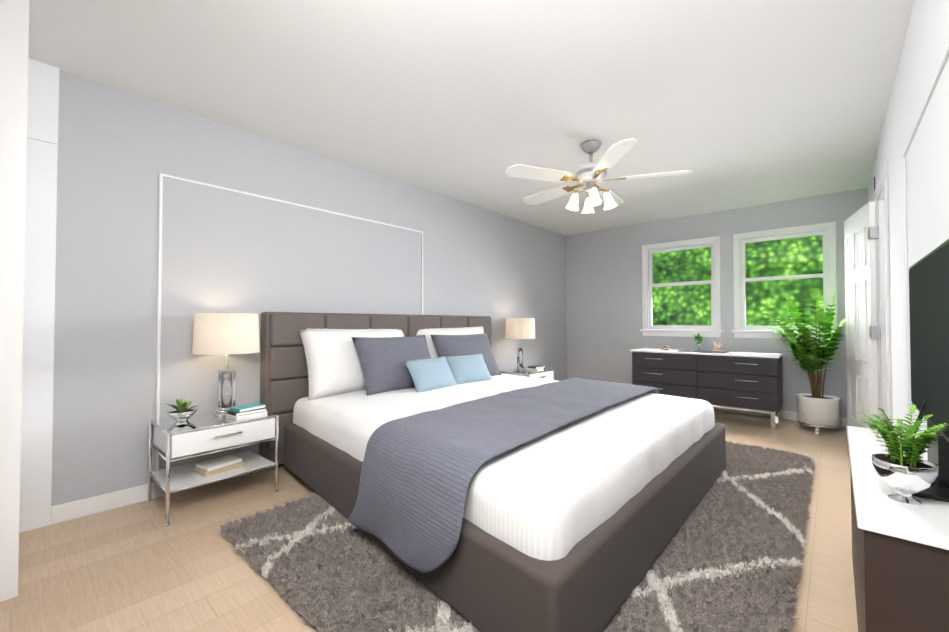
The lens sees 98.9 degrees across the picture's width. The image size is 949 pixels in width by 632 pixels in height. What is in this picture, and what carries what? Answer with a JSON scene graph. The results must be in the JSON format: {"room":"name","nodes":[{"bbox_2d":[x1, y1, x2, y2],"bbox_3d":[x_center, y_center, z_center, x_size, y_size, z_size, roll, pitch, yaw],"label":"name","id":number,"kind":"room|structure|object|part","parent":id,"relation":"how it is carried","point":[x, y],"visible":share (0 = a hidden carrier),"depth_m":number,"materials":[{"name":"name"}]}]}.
{"room":"bedroom","nodes":[
{"label":"bedroom","id":0,"kind":"room"},
{"bbox_2d":[0,0,28,601],"bbox_3d":[-2.091,-0.119,1.816,0.720,2.440,0.094,-1,-1,42],"label":"wall","id":1,"kind":"structure","parent":0,"point":[14,30],"depth_m":1.59,"materials":[{"name":"white paint"}]},
{"bbox_2d":[51,70,566,506],"bbox_3d":[-0.988,-0.086,3.696,0.120,2.440,7.420,-1,-1,42],"label":"wall","id":2,"kind":"structure","parent":0,"point":[223,251],"depth_m":2.71,"materials":[{"name":"grey paint"}]},
{"bbox_2d":[19,58,58,532],"bbox_3d":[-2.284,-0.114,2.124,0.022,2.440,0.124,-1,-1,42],"label":"door","id":3,"kind":"structure","parent":2,"relation":"attached to","point":[39,306],"depth_m":2.13,"materials":[{"name":"white wood"}]},
{"bbox_2d":[51,464,283,524],"bbox_3d":[-0.402,1.096,4.236,0.013,0.095,5.564,-1,-1,42],"label":"baseboard","id":4,"kind":"structure","parent":2,"relation":"attached to","point":[89,506],"depth_m":2.31,"materials":[{"name":"white"}]},
{"bbox_2d":[155,173,422,470],"bbox_3d":[-1.239,0.077,3.311,0.009,1.900,2.159,-1,-1,42],"label":"trim","id":5,"kind":"structure","parent":2,"relation":"attached to","point":[161,176],"depth_m":2.52,"materials":[{"name":"white wood"}]},
{"bbox_2d":[0,410,857,631],"bbox_3d":[0.732,1.155,2.071,4.820,0.100,7.540,-1,-1,42],"label":"floor","id":6,"kind":"structure","parent":0,"point":[138,567],"depth_m":1.81,"materials":[{"name":"brown wood"}]},
{"bbox_2d":[147,312,278,525],"bbox_3d":[-1.594,0.542,2.505,0.472,1.142,0.586,-1,-1,42],"label":"nightstand","id":7,"kind":"object","parent":6,"relation":"on","point":[183,430],"visible":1,"depth_m":2.43,"materials":[{"name":"white wood"}]},
{"bbox_2d":[220,440,815,631],"bbox_3d":[0.658,1.096,2.592,2.231,0.026,3.391,-1,-1,42],"label":"rug","id":8,"kind":"object","parent":6,"relation":"on","point":[730,557],"visible":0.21,"depth_m":1.71,"materials":[{"name":"grey carpet"}]},
{"bbox_2d":[259,312,725,631],"bbox_3d":[0.168,0.525,2.967,2.538,1.108,2.703,-1,-1,42],"label":"bed","id":9,"kind":"object","parent":8,"relation":"on","point":[442,457],"visible":1,"depth_m":1.85,"materials":[{"name":"grey fabric"}]},
{"bbox_3d":[-0.668,0.540,3.829,0.143,1.108,2.520,-1,-1,42],"label":"headboard","id":10,"kind":"part","parent":9,"relation":"part of","materials":[{"name":"grey fabric"}]},
{"bbox_2d":[348,377,658,572],"bbox_3d":[0.462,0.762,2.566,0.834,0.485,2.499,-1,-1,42],"label":"quilt","id":11,"kind":"object","parent":9,"relation":"on","point":[419,480],"depth_m":1.75,"materials":[{"name":"grey fabric"}]},
{"bbox_3d":[0.185,0.730,2.901,2.353,0.311,2.524,-1,-1,42],"label":"mattress","id":12,"kind":"part","parent":9,"relation":"part of","materials":[{"name":"white fabric"}]},
{"bbox_2d":[500,317,553,379],"bbox_3d":[0.656,0.586,5.047,0.472,1.142,0.586,-1,-1,42],"label":"nightstand","id":13,"kind":"object","parent":6,"relation":"on","point":[520,328],"visible":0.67,"depth_m":4.89,"materials":[{"name":"silver metal"}]},
{"bbox_2d":[631,333,782,429],"bbox_3d":[2.605,0.675,4.648,1.460,0.959,0.482,-1,-1,42],"label":"dresser","id":14,"kind":"object","parent":6,"relation":"on","point":[744,381],"visible":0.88,"depth_m":4.37,"materials":[{"name":"grey wood"}]},
{"bbox_2d":[796,393,843,434],"bbox_3d":[3.420,0.970,4.036,0.377,0.340,0.380,-1,-1,42],"label":"planter","id":15,"kind":"object","parent":6,"relation":"on","point":[824,412],"visible":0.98,"depth_m":3.93,"materials":[{"name":"white ceramic"}]},
{"bbox_2d":[758,287,845,398],"bbox_3d":[3.263,0.277,4.041,0.695,1.098,0.748,-1,-1,42],"label":"foliage","id":16,"kind":"object","parent":15,"relation":"in","point":[809,353],"visible":0.98,"depth_m":4.00,"materials":[{"name":"green plant"}]},
{"bbox_2d":[846,239,948,631],"bbox_3d":[1.324,0.454,1.266,0.220,1.275,1.400,-1,-1,42],"label":"console","id":17,"kind":"object","parent":6,"relation":"on","point":[900,511],"visible":1,"depth_m":1.04,"materials":[{"name":"dark brown wood"},{"name":"white stone"}]},
{"bbox_2d":[909,239,948,501],"bbox_3d":[1.242,0.151,1.110,0.120,0.675,1.050,-1,-1,42],"label":"tv","id":18,"kind":"object","parent":17,"relation":"on","point":[929,276],"depth_m":1.12,"materials":[{"name":"black plastic"}]},
{"bbox_2d":[28,0,913,235],"bbox_3d":[0.732,-1.384,2.116,4.820,0.100,7.540,-1,-1,42],"label":"ceiling","id":19,"kind":"structure","parent":0,"point":[734,104],"depth_m":2.32,"materials":[{"name":"white paint"}]},
{"bbox_2d":[505,138,693,213],"bbox_3d":[0.898,-1.048,3.146,1.341,0.536,1.326,-1,-1,42],"label":"ceiling fan","id":20,"kind":"object","parent":19,"relation":"hanging from","point":[591,175],"visible":1,"depth_m":3.02,"materials":[{"name":"white metal"}]},
{"bbox_2d":[566,188,867,416],"bbox_3d":[2.749,-0.059,5.262,3.640,2.440,0.120,-1,-1,42],"label":"wall","id":21,"kind":"structure","parent":0,"point":[605,336],"depth_m":5.47,"materials":[{"name":"grey paint"}]},
{"bbox_2d":[640,236,722,336],"bbox_3d":[2.679,-0.354,5.293,0.970,1.240,0.175,-1,-1,42],"label":"window","id":22,"kind":"structure","parent":21,"relation":"in","point":[681,330],"depth_m":5.26,"materials":[{"name":"white"}]},
{"bbox_2d":[713,404,846,426],"bbox_3d":[2.716,1.112,5.182,3.370,0.095,0.013,-1,-1,42],"label":"baseboard","id":23,"kind":"structure","parent":21,"relation":"attached to","point":[790,415],"depth_m":4.55,"materials":[{"name":"white wood"}]},
{"bbox_2d":[732,222,836,338],"bbox_3d":[3.476,-0.366,4.587,0.960,1.240,0.175,-1,-1,42],"label":"window","id":24,"kind":"structure","parent":21,"relation":"in","point":[827,231],"depth_m":4.61,"materials":[{"name":"white"}]},
{"bbox_2d":[868,0,948,433],"bbox_3d":[1.648,-0.127,1.363,0.120,2.440,7.420,-1,-1,42],"label":"wall","id":25,"kind":"structure","parent":0,"point":[926,42],"depth_m":1.77,"materials":[{"name":"white paint"}]},
{"bbox_2d":[844,201,881,427],"bbox_3d":[3.325,0.108,3.486,0.189,2.020,0.751,-1,-1,42],"label":"door leaf","id":26,"kind":"structure","parent":25,"relation":"in","point":[861,236],"depth_m":3.40,"materials":[{"name":"white wood"}]},
{"bbox_2d":[874,160,891,423],"bbox_3d":[2.987,0.059,2.886,0.138,2.120,0.860,-1,-1,42],"label":"door frame","id":27,"kind":"structure","parent":25,"relation":"attached to","point":[883,293],"depth_m":3.16,"materials":[{"name":"white wood"}]},
{"bbox_2d":[903,43,948,425],"bbox_3d":[1.258,0.087,1.016,0.009,1.800,2.590,-1,-1,42],"label":"trim","id":28,"kind":"structure","parent":25,"relation":"attached to","point":[937,75],"depth_m":1.97,"materials":[{"name":"white wood"}]},
{"label":"outside","id":29,"kind":"structure","parent":0,"visible":0},
{"bbox_2d":[652,235,823,325],"bbox_3d":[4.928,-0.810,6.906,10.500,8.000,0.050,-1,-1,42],"label":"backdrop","id":30,"kind":"structure","parent":29,"point":[779,247],"depth_m":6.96,"materials":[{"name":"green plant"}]}
]}

